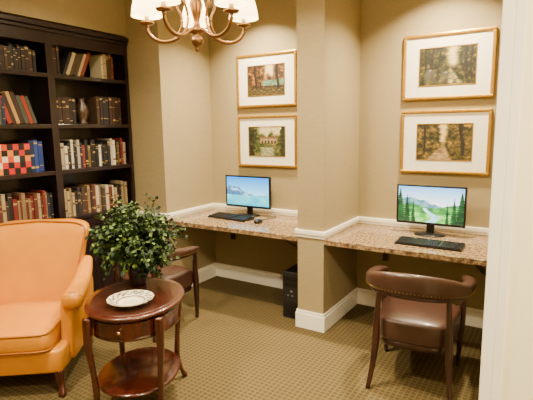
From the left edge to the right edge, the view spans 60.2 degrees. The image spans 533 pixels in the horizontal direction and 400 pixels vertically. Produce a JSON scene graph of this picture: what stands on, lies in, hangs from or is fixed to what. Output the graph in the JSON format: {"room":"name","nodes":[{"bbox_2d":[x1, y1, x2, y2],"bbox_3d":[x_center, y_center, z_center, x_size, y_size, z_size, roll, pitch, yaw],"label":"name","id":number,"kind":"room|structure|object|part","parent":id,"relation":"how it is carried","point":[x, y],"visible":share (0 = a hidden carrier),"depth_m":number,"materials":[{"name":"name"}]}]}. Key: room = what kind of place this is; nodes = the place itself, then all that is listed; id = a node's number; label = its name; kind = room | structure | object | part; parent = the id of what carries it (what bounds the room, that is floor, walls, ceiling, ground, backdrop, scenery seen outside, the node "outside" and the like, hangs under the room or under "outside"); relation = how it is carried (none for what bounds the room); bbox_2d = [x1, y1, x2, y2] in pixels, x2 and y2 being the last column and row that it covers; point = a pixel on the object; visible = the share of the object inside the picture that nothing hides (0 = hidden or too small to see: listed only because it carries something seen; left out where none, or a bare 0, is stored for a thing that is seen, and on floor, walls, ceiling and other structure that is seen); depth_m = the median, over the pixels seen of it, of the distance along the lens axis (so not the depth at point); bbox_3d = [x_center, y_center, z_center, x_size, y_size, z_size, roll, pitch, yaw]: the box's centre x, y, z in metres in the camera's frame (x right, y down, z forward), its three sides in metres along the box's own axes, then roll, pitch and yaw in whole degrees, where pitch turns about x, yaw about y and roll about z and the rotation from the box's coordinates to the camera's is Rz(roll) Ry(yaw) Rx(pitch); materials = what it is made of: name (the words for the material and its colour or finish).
{"room":"library computer room","nodes":[
{"label":"library computer room","id":0,"kind":"room"},
{"bbox_2d":[0,0,125,36],"bbox_3d":[-2.675,-1.390,2.443,0.300,0.330,4.630,5,10,32],"label":"wall","id":1,"kind":"structure","parent":0,"point":[100,16],"depth_m":3.88,"materials":[{"name":"beige paint"}]},
{"bbox_2d":[123,0,215,269],"bbox_3d":[-1.066,-0.527,4.758,0.710,2.800,0.710,5,10,32],"label":"wall","id":2,"kind":"structure","parent":0,"point":[169,84],"depth_m":4.41,"materials":[{"name":"beige paint"}]},
{"bbox_2d":[139,210,167,217],"bbox_3d":[-1.115,0.134,4.463,0.430,0.037,0.020,5,10,32],"label":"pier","id":3,"kind":"object","parent":2,"relation":"attached to","point":[141,212],"depth_m":4.42,"materials":[{"name":"white paint"}]},
{"bbox_2d":[168,203,213,216],"bbox_3d":[-0.748,0.098,4.660,0.020,0.037,0.710,5,10,32],"label":"backsplash trim","id":4,"kind":"structure","parent":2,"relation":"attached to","point":[212,204],"depth_m":4.62,"materials":[{"name":"white paint"}]},
{"bbox_2d":[168,207,213,219],"bbox_3d":[-0.751,0.127,4.667,0.011,0.024,0.710,5,10,32],"label":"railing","id":5,"kind":"object","parent":2,"relation":"attached to","point":[205,209],"depth_m":4.65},
{"bbox_2d":[192,265,216,285],"bbox_3d":[-0.739,0.820,4.774,0.016,0.125,0.710,5,10,32],"label":"baseboard","id":6,"kind":"structure","parent":2,"relation":"attached to","point":[210,272],"depth_m":4.92,"materials":[{"name":"white paint"}]},
{"bbox_2d":[198,262,215,271],"bbox_3d":[-0.742,0.746,4.764,0.011,0.025,0.710,5,10,32],"label":"cap","id":7,"kind":"object","parent":2,"relation":"attached to","point":[213,264],"depth_m":4.91,"materials":[{"name":"white wood"}]},
{"bbox_2d":[182,0,218,7],"bbox_3d":[-0.356,-1.482,1.415,5.700,0.100,5.600,5,10,32],"label":"ceiling","id":8,"kind":"structure","parent":0,"point":[211,5],"depth_m":4.46,"materials":[{"name":"beige paint"}]},
{"bbox_2d":[131,0,257,51],"bbox_3d":[-0.335,-1.102,2.064,0.584,0.849,0.586,-1,9,0],"label":"chandelier","id":9,"kind":"object","parent":8,"relation":"hanging from","point":[194,17],"visible":1,"depth_m":2.08,"materials":[{"name":"brown metal"}]},
{"bbox_3d":[-0.554,-0.905,2.117,0.140,0.115,0.140,-1,9,0],"label":"lamp shade","id":10,"kind":"part","parent":9,"relation":"part of","materials":[{"name":"beige fabric"}]},
{"bbox_3d":[-0.423,-0.869,1.874,0.140,0.115,0.140,-1,9,0],"label":"lamp shade","id":11,"kind":"part","parent":9,"relation":"part of","materials":[{"name":"beige fabric"}]},
{"bbox_3d":[-0.448,-0.768,2.124,0.228,0.090,0.016,0,9,8],"label":"arm","id":12,"kind":"part","parent":9,"relation":"part of","materials":[{"name":"brown metal"}]},
{"bbox_3d":[-0.375,-0.749,1.989,0.016,0.090,0.228,3,10,26],"label":"arm","id":13,"kind":"part","parent":9,"relation":"part of","materials":[{"name":"brown metal"}]},
{"bbox_3d":[-0.361,-0.939,2.315,0.140,0.115,0.140,-1,9,0],"label":"lamp shade","id":14,"kind":"part","parent":9,"relation":"part of","materials":[{"name":"beige fabric"}]},
{"bbox_3d":[-0.223,-0.755,2.016,0.228,0.090,0.016,8,12,43],"label":"arm","id":15,"kind":"part","parent":9,"relation":"part of","materials":[{"name":"brown metal"}]},
{"bbox_3d":[-0.202,-0.779,2.167,0.228,0.090,0.016,-6,10,-28],"label":"arm","id":16,"kind":"part","parent":9,"relation":"part of","materials":[{"name":"brown metal"}]},
{"bbox_3d":[-0.149,-0.880,1.922,0.140,0.115,0.140,-1,9,0],"label":"lamp shade","id":17,"kind":"part","parent":9,"relation":"part of","materials":[{"name":"beige fabric"}]},
{"bbox_3d":[-0.111,-0.924,2.195,0.140,0.115,0.140,-1,9,0],"label":"lamp shade","id":18,"kind":"part","parent":9,"relation":"part of","materials":[{"name":"beige fabric"}]},
{"bbox_2d":[0,276,482,399],"bbox_3d":[-0.313,1.383,1.864,5.700,0.100,5.600,5,10,32],"label":"floor","id":19,"kind":"structure","parent":0,"point":[241,345],"depth_m":3.17,"materials":[{"name":"carpet"}]},
{"bbox_2d":[0,218,93,396],"bbox_3d":[-1.592,0.676,3.070,0.869,0.978,0.832,-2,9,-6],"label":"upholstered armchair","id":20,"kind":"object","parent":19,"relation":"on","point":[46,278],"visible":0.94,"depth_m":3.19,"materials":[{"name":"orange leather"}]},
{"bbox_2d":[0,301,60,353],"bbox_3d":[-1.578,0.800,2.969,0.536,0.154,0.590,-2,9,-6],"label":"seat cushion","id":21,"kind":"object","parent":20,"relation":"on","point":[26,327],"depth_m":2.80,"materials":[{"name":"orange leather"}]},
{"bbox_3d":[-1.584,0.936,3.066,0.650,0.160,0.670,-2,9,-6],"label":"seat","id":22,"kind":"part","parent":20,"relation":"part of","materials":[{"name":"orange leather"}]},
{"bbox_3d":[-1.623,0.472,3.313,0.676,0.631,0.286,-2,9,-6],"label":"backrest","id":23,"kind":"part","parent":20,"relation":"part of","materials":[{"name":"orange leather"}]},
{"bbox_3d":[-1.263,1.118,2.823,0.073,0.171,0.091,-2,9,-6],"label":"leg","id":24,"kind":"part","parent":20,"relation":"part of","materials":[{"name":"brown wood"}]},
{"bbox_3d":[-1.244,0.536,3.083,0.131,0.198,0.586,-2,9,-9],"label":"scroll arm","id":25,"kind":"part","parent":20,"relation":"part of","materials":[{"name":"orange leather"}]},
{"bbox_3d":[-1.279,0.766,3.127,0.102,0.458,0.510,-2,9,-6],"label":"arm panel","id":26,"kind":"part","parent":20,"relation":"part of","materials":[{"name":"orange leather"}]},
{"bbox_2d":[0,13,135,291],"bbox_3d":[-2.038,-0.148,3.581,0.346,2.445,2.365,5,10,32],"label":"built-in bookcase","id":27,"kind":"object","parent":19,"relation":"on","point":[42,87],"visible":0.33,"depth_m":3.89,"materials":[{"name":"brown wood"}]},
{"bbox_2d":[0,44,127,222],"bbox_3d":[-2.055,-0.517,3.528,0.202,1.467,2.280,5,10,32],"label":"books","id":28,"kind":"object","parent":27,"relation":"in","point":[26,156],"visible":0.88,"depth_m":3.90,"materials":[{"name":"multicoloured paper"}]},
{"bbox_3d":[-2.058,-1.324,3.399,0.341,0.065,2.365,5,10,32],"label":"crown","id":29,"kind":"part","parent":27,"relation":"part of","materials":[{"name":"brown wood"}]},
{"bbox_2d":[75,98,88,123],"bbox_3d":[-1.659,-0.796,4.139,0.124,0.230,0.124,5,10,32],"label":"vase","id":30,"kind":"object","parent":27,"relation":"on","point":[82,111],"visible":0.86,"depth_m":4.10,"materials":[{"name":"ceramic"}]},
{"bbox_2d":[82,277,187,399],"bbox_3d":[-0.747,0.879,2.693,0.550,0.668,0.676,-1,9,0],"label":"side table","id":31,"kind":"object","parent":19,"relation":"on","point":[138,372],"visible":0.93,"depth_m":2.51,"materials":[{"name":"brown wood"}]},
{"bbox_3d":[-0.936,0.935,2.448,0.052,0.639,0.091,3,10,23],"label":"leg","id":32,"kind":"part","parent":31,"relation":"part of","materials":[{"name":"brown wood"}]},
{"bbox_3d":[-0.750,0.678,2.335,0.028,0.028,0.031,-1,9,0],"label":"drawer knob","id":33,"kind":"part","parent":31,"relation":"part of","materials":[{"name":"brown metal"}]},
{"bbox_3d":[-0.938,0.857,2.948,0.052,0.639,0.091,-5,10,-23],"label":"leg","id":34,"kind":"part","parent":31,"relation":"part of","materials":[{"name":"brown wood"}]},
{"bbox_3d":[-0.750,0.669,2.386,0.313,0.078,0.074,-1,9,0],"label":"drawer","id":35,"kind":"part","parent":31,"relation":"part of","materials":[{"name":"brown wood"}]},
{"bbox_2d":[106,289,153,306],"bbox_3d":[-0.742,0.549,2.514,0.253,0.037,0.253,5,10,32],"label":"plate","id":36,"kind":"object","parent":31,"relation":"on","point":[128,298],"visible":1,"depth_m":2.55,"materials":[{"name":"white ceramic"}]},
{"bbox_2d":[84,193,187,285],"bbox_3d":[-0.791,0.237,2.822,0.573,0.560,0.637,-6,10,-28],"label":"ivy plant","id":37,"kind":"object","parent":31,"relation":"on","point":[137,241],"visible":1,"depth_m":2.71,"materials":[{"name":"green plant"}]},
{"bbox_3d":[-0.793,0.457,2.838,0.150,0.120,0.150,5,10,32],"label":"pot","id":38,"kind":"part","parent":37,"relation":"part of","materials":[{"name":"brown ceramic"}]},
{"bbox_2d":[98,347,179,397],"bbox_3d":[-0.745,1.003,2.715,0.462,0.020,0.563,-1,9,0],"label":"shelf","id":39,"kind":"object","parent":31,"relation":"attached to","point":[133,373],"depth_m":2.66,"materials":[{"name":"brown wood"}]},
{"bbox_3d":[-0.556,0.929,2.448,0.052,0.639,0.091,-5,10,-23],"label":"leg","id":40,"kind":"part","parent":31,"relation":"part of","materials":[{"name":"brown wood"}]},
{"bbox_3d":[-0.557,0.851,2.948,0.052,0.639,0.091,3,10,23],"label":"leg","id":41,"kind":"part","parent":31,"relation":"part of","materials":[{"name":"brown wood"}]},
{"bbox_2d":[114,246,199,342],"bbox_3d":[-0.938,0.658,3.787,0.665,0.765,0.565,4,10,29],"label":"armchair","id":42,"kind":"object","parent":19,"relation":"on","point":[184,276],"visible":0.26,"depth_m":3.77,"materials":[{"name":"brown leather"}]},
{"bbox_3d":[-1.235,0.750,3.713,0.115,0.616,0.050,-10,12,-44],"label":"leg","id":43,"kind":"part","parent":42,"relation":"part of","materials":[{"name":"brown wood"}]},
{"bbox_3d":[-0.856,0.777,3.502,0.050,0.616,0.115,1,9,13],"label":"leg","id":44,"kind":"part","parent":42,"relation":"part of","materials":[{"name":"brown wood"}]},
{"bbox_3d":[-0.919,0.653,3.820,0.497,0.180,0.470,4,10,29],"label":"seat","id":45,"kind":"part","parent":42,"relation":"part of","materials":[{"name":"brown leather"}]},
{"bbox_3d":[-0.943,0.438,3.751,0.610,0.049,0.523,4,10,29],"label":"wood rail","id":46,"kind":"part","parent":42,"relation":"part of","materials":[{"name":"brown wood"}]},
{"bbox_3d":[-0.946,0.363,3.735,0.662,0.165,0.546,4,10,29],"label":"padded rail","id":47,"kind":"part","parent":42,"relation":"part of","materials":[{"name":"brown leather"}]},
{"bbox_3d":[-0.918,0.747,3.835,0.475,0.044,0.450,4,10,29],"label":"seat frame","id":48,"kind":"part","parent":42,"relation":"part of","materials":[{"name":"brown wood"}]},
{"bbox_3d":[-0.595,0.727,3.893,0.055,0.509,0.059,4,10,29],"label":"leg","id":49,"kind":"part","parent":42,"relation":"part of","materials":[{"name":"brown wood"}]},
{"bbox_2d":[283,263,297,318],"bbox_3d":[0.326,0.773,4.046,0.172,0.404,0.444,5,10,32],"label":"computer tower","id":50,"kind":"object","parent":19,"relation":"on","point":[290,275],"visible":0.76,"depth_m":3.87,"materials":[{"name":"black plastic"}]},
{"bbox_2d":[365,265,476,399],"bbox_3d":[0.952,0.766,2.917,0.665,0.765,0.565,4,10,26],"label":"armchair","id":51,"kind":"object","parent":19,"relation":"on","point":[413,312],"visible":1,"depth_m":2.75,"materials":[{"name":"brown leather"}]},
{"bbox_3d":[0.659,0.860,2.828,0.050,0.616,0.115,7,12,42],"label":"leg","id":52,"kind":"part","parent":51,"relation":"part of","materials":[{"name":"brown wood"}]},
{"bbox_3d":[0.836,0.805,3.261,0.055,0.509,0.059,4,10,26],"label":"leg","id":53,"kind":"part","parent":51,"relation":"part of","materials":[{"name":"brown wood"}]},
{"bbox_3d":[0.947,0.545,2.880,0.610,0.049,0.523,4,10,26],"label":"wood rail","id":54,"kind":"part","parent":51,"relation":"part of","materials":[{"name":"brown wood"}]},
{"bbox_3d":[0.970,0.855,2.965,0.475,0.044,0.450,4,10,26],"label":"seat frame","id":55,"kind":"part","parent":51,"relation":"part of","materials":[{"name":"brown wood"}]},
{"bbox_3d":[0.969,0.761,2.950,0.497,0.180,0.470,4,10,26],"label":"seat","id":56,"kind":"part","parent":51,"relation":"part of","materials":[{"name":"brown leather"}]},
{"bbox_3d":[0.944,0.471,2.864,0.662,0.165,0.546,4,10,26],"label":"padded rail","id":57,"kind":"part","parent":51,"relation":"part of","materials":[{"name":"brown leather"}]},
{"bbox_3d":[1.049,0.884,2.636,0.050,0.616,0.115,1,9,11],"label":"leg","id":58,"kind":"part","parent":51,"relation":"part of","materials":[{"name":"brown wood"}]},
{"bbox_3d":[1.290,0.833,3.039,0.055,0.509,0.059,4,10,26],"label":"leg","id":59,"kind":"part","parent":51,"relation":"part of","materials":[{"name":"brown wood"}]},
{"bbox_2d":[295,216,358,236],"bbox_3d":[0.524,0.204,3.858,0.265,0.037,0.730,5,10,32],"label":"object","id":60,"kind":"structure","parent":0,"point":[298,231],"depth_m":3.60,"materials":[{"name":"white wood"}]},
{"bbox_2d":[297,0,360,313],"bbox_3d":[0.520,-0.396,3.772,0.225,2.800,0.710,5,10,32],"label":"wall column","id":61,"kind":"structure","parent":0,"point":[328,31],"depth_m":3.56,"materials":[{"name":"beige paint"}]},
{"bbox_2d":[295,288,357,332],"bbox_3d":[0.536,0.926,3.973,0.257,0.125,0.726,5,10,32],"label":"baseboard","id":62,"kind":"structure","parent":61,"relation":"attached to","point":[311,322],"depth_m":3.71,"materials":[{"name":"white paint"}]},
{"bbox_2d":[296,221,357,239],"bbox_3d":[0.527,0.233,3.866,0.247,0.024,0.721,5,10,32],"label":"trim","id":63,"kind":"structure","parent":61,"relation":"attached to","point":[300,235],"depth_m":3.60,"materials":[{"name":"white wood"}]},
{"bbox_2d":[208,0,502,309],"bbox_3d":[0.590,-0.466,4.213,4.300,2.800,0.120,5,10,32],"label":"wall","id":64,"kind":"structure","parent":0,"point":[385,24],"depth_m":3.92,"materials":[{"name":"beige paint"}]},
{"bbox_2d":[167,209,297,240],"bbox_3d":[-0.161,0.338,4.321,1.402,0.300,0.717,5,10,32],"label":"countertop","id":65,"kind":"structure","parent":64,"relation":"attached to","point":[282,227],"depth_m":4.14,"materials":[{"name":"beige stone"}]},
{"bbox_2d":[208,212,253,221],"bbox_3d":[-0.343,0.159,4.407,0.456,0.031,0.160,6,11,37],"label":"keyboard","id":66,"kind":"object","parent":65,"relation":"on","point":[220,215],"visible":1,"depth_m":4.36,"materials":[{"name":"black plastic"}]},
{"bbox_2d":[225,175,271,216],"bbox_3d":[-0.173,-0.042,4.506,0.185,0.392,0.506,-9,12,-42],"label":"computer monitor","id":67,"kind":"object","parent":65,"relation":"on","point":[251,192],"visible":0.99,"depth_m":4.48,"materials":[{"name":"blue glass"}]},
{"bbox_2d":[254,219,262,222],"bbox_3d":[-0.074,0.189,4.170,0.062,0.035,0.109,4,10,26],"label":"computer mouse","id":68,"kind":"object","parent":65,"relation":"on","point":[255,220],"visible":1,"depth_m":4.13,"materials":[{"name":"black plastic"}]},
{"bbox_2d":[216,262,282,276],"bbox_3d":[0.034,0.746,4.689,1.383,0.025,0.011,5,10,32],"label":"cap","id":69,"kind":"object","parent":64,"relation":"attached to","point":[266,272],"depth_m":4.81,"materials":[{"name":"white wood"}]},
{"bbox_2d":[216,265,282,288],"bbox_3d":[0.034,0.820,4.698,1.373,0.125,0.016,5,10,32],"label":"baseboard","id":70,"kind":"structure","parent":64,"relation":"attached to","point":[222,271],"depth_m":4.82,"materials":[{"name":"white paint"}]},
{"bbox_2d":[214,203,297,216],"bbox_3d":[0.022,0.098,4.584,1.365,0.037,0.020,5,10,32],"label":"backsplash trim","id":71,"kind":"structure","parent":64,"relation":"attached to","point":[215,204],"depth_m":4.59,"materials":[{"name":"white paint"}]},
{"bbox_2d":[236,49,296,107],"bbox_3d":[-0.007,-1.143,4.390,0.670,0.500,0.027,5,10,32],"label":"framed picture","id":72,"kind":"object","parent":64,"relation":"attached to","point":[269,79],"visible":1,"depth_m":4.38,"materials":[{"name":"beige paper"}]},
{"bbox_2d":[248,63,283,95],"bbox_3d":[-0.008,-1.143,4.388,0.410,0.280,0.001,5,10,32],"label":"print","id":73,"kind":"object","parent":72,"relation":"attached to","point":[263,79],"depth_m":4.38},
{"bbox_2d":[238,114,296,167],"bbox_3d":[0.002,-0.570,4.480,0.670,0.500,0.027,5,10,32],"label":"framed picture","id":74,"kind":"object","parent":64,"relation":"attached to","point":[264,140],"visible":1,"depth_m":4.47,"materials":[{"name":"beige paper"}]},
{"bbox_2d":[249,127,284,155],"bbox_3d":[0.000,-0.570,4.478,0.410,0.280,0.001,5,10,32],"label":"print","id":75,"kind":"object","parent":74,"relation":"attached to","point":[263,141],"depth_m":4.47},
{"bbox_2d":[324,223,488,266],"bbox_3d":[1.221,0.451,3.463,1.402,0.300,0.717,5,10,32],"label":"countertop","id":76,"kind":"structure","parent":64,"relation":"attached to","point":[360,236],"depth_m":3.41,"materials":[{"name":"beige stone"}]},
{"bbox_2d":[394,236,465,251],"bbox_3d":[1.168,0.310,3.299,0.456,0.031,0.160,5,11,33],"label":"keyboard","id":77,"kind":"object","parent":76,"relation":"on","point":[403,240],"visible":1,"depth_m":3.27,"materials":[{"name":"black plastic"}]},
{"bbox_2d":[396,184,467,237],"bbox_3d":[1.278,0.080,3.593,0.506,0.392,0.185,2,9,16],"label":"computer monitor","id":78,"kind":"object","parent":76,"relation":"on","point":[431,206],"visible":1,"depth_m":3.56,"materials":[{"name":"glass"}]},
{"bbox_2d":[357,288,483,327],"bbox_3d":[1.415,0.934,3.840,1.373,0.125,0.016,5,10,32],"label":"baseboard","id":79,"kind":"structure","parent":64,"relation":"attached to","point":[475,319],"depth_m":3.71,"materials":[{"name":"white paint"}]},
{"bbox_2d":[359,216,488,232],"bbox_3d":[1.403,0.212,3.725,1.365,0.037,0.020,5,10,32],"label":"chair rail","id":80,"kind":"object","parent":64,"relation":"attached to","point":[472,229],"depth_m":3.81,"materials":[{"name":"white wood"}]},
{"bbox_2d":[400,108,492,175],"bbox_3d":[1.393,-0.456,3.616,0.670,0.500,0.027,5,10,32],"label":"framed picture","id":81,"kind":"object","parent":64,"relation":"attached to","point":[451,141],"visible":1,"depth_m":3.60,"materials":[{"name":"beige paper"}]},
{"bbox_2d":[416,124,472,160],"bbox_3d":[1.391,-0.455,3.614,0.410,0.280,0.001,5,10,32],"label":"print","id":82,"kind":"object","parent":81,"relation":"attached to","point":[434,141],"depth_m":3.61},
{"bbox_2d":[402,26,497,100],"bbox_3d":[1.384,-1.028,3.526,0.670,0.500,0.027,5,10,32],"label":"framed picture","id":83,"kind":"object","parent":64,"relation":"attached to","point":[459,64],"visible":1,"depth_m":3.51,"materials":[{"name":"beige paper"}]},
{"bbox_2d":[419,44,476,85],"bbox_3d":[1.383,-1.028,3.524,0.410,0.280,0.001,5,10,32],"label":"print","id":84,"kind":"object","parent":83,"relation":"attached to","point":[453,64],"depth_m":3.52},
{"bbox_2d":[358,221,488,235],"bbox_3d":[1.406,0.240,3.734,1.383,0.024,0.011,5,10,32],"label":"trim","id":85,"kind":"structure","parent":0,"point":[365,222],"depth_m":3.80,"materials":[{"name":"white wood"}]},
{"bbox_2d":[500,0,532,399],"bbox_3d":[1.465,0.015,1.058,1.630,2.800,0.120,5,10,32],"label":"wall partition","id":86,"kind":"structure","parent":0,"point":[517,370],"depth_m":1.44,"materials":[{"name":"white paint"}]},
{"bbox_2d":[479,0,527,399],"bbox_3d":[0.772,-0.042,1.489,0.065,2.800,0.142,5,10,32],"label":"door frame","id":87,"kind":"structure","parent":86,"relation":"attached to","point":[514,12],"depth_m":1.43,"materials":[{"name":"white paint"}]}
]}

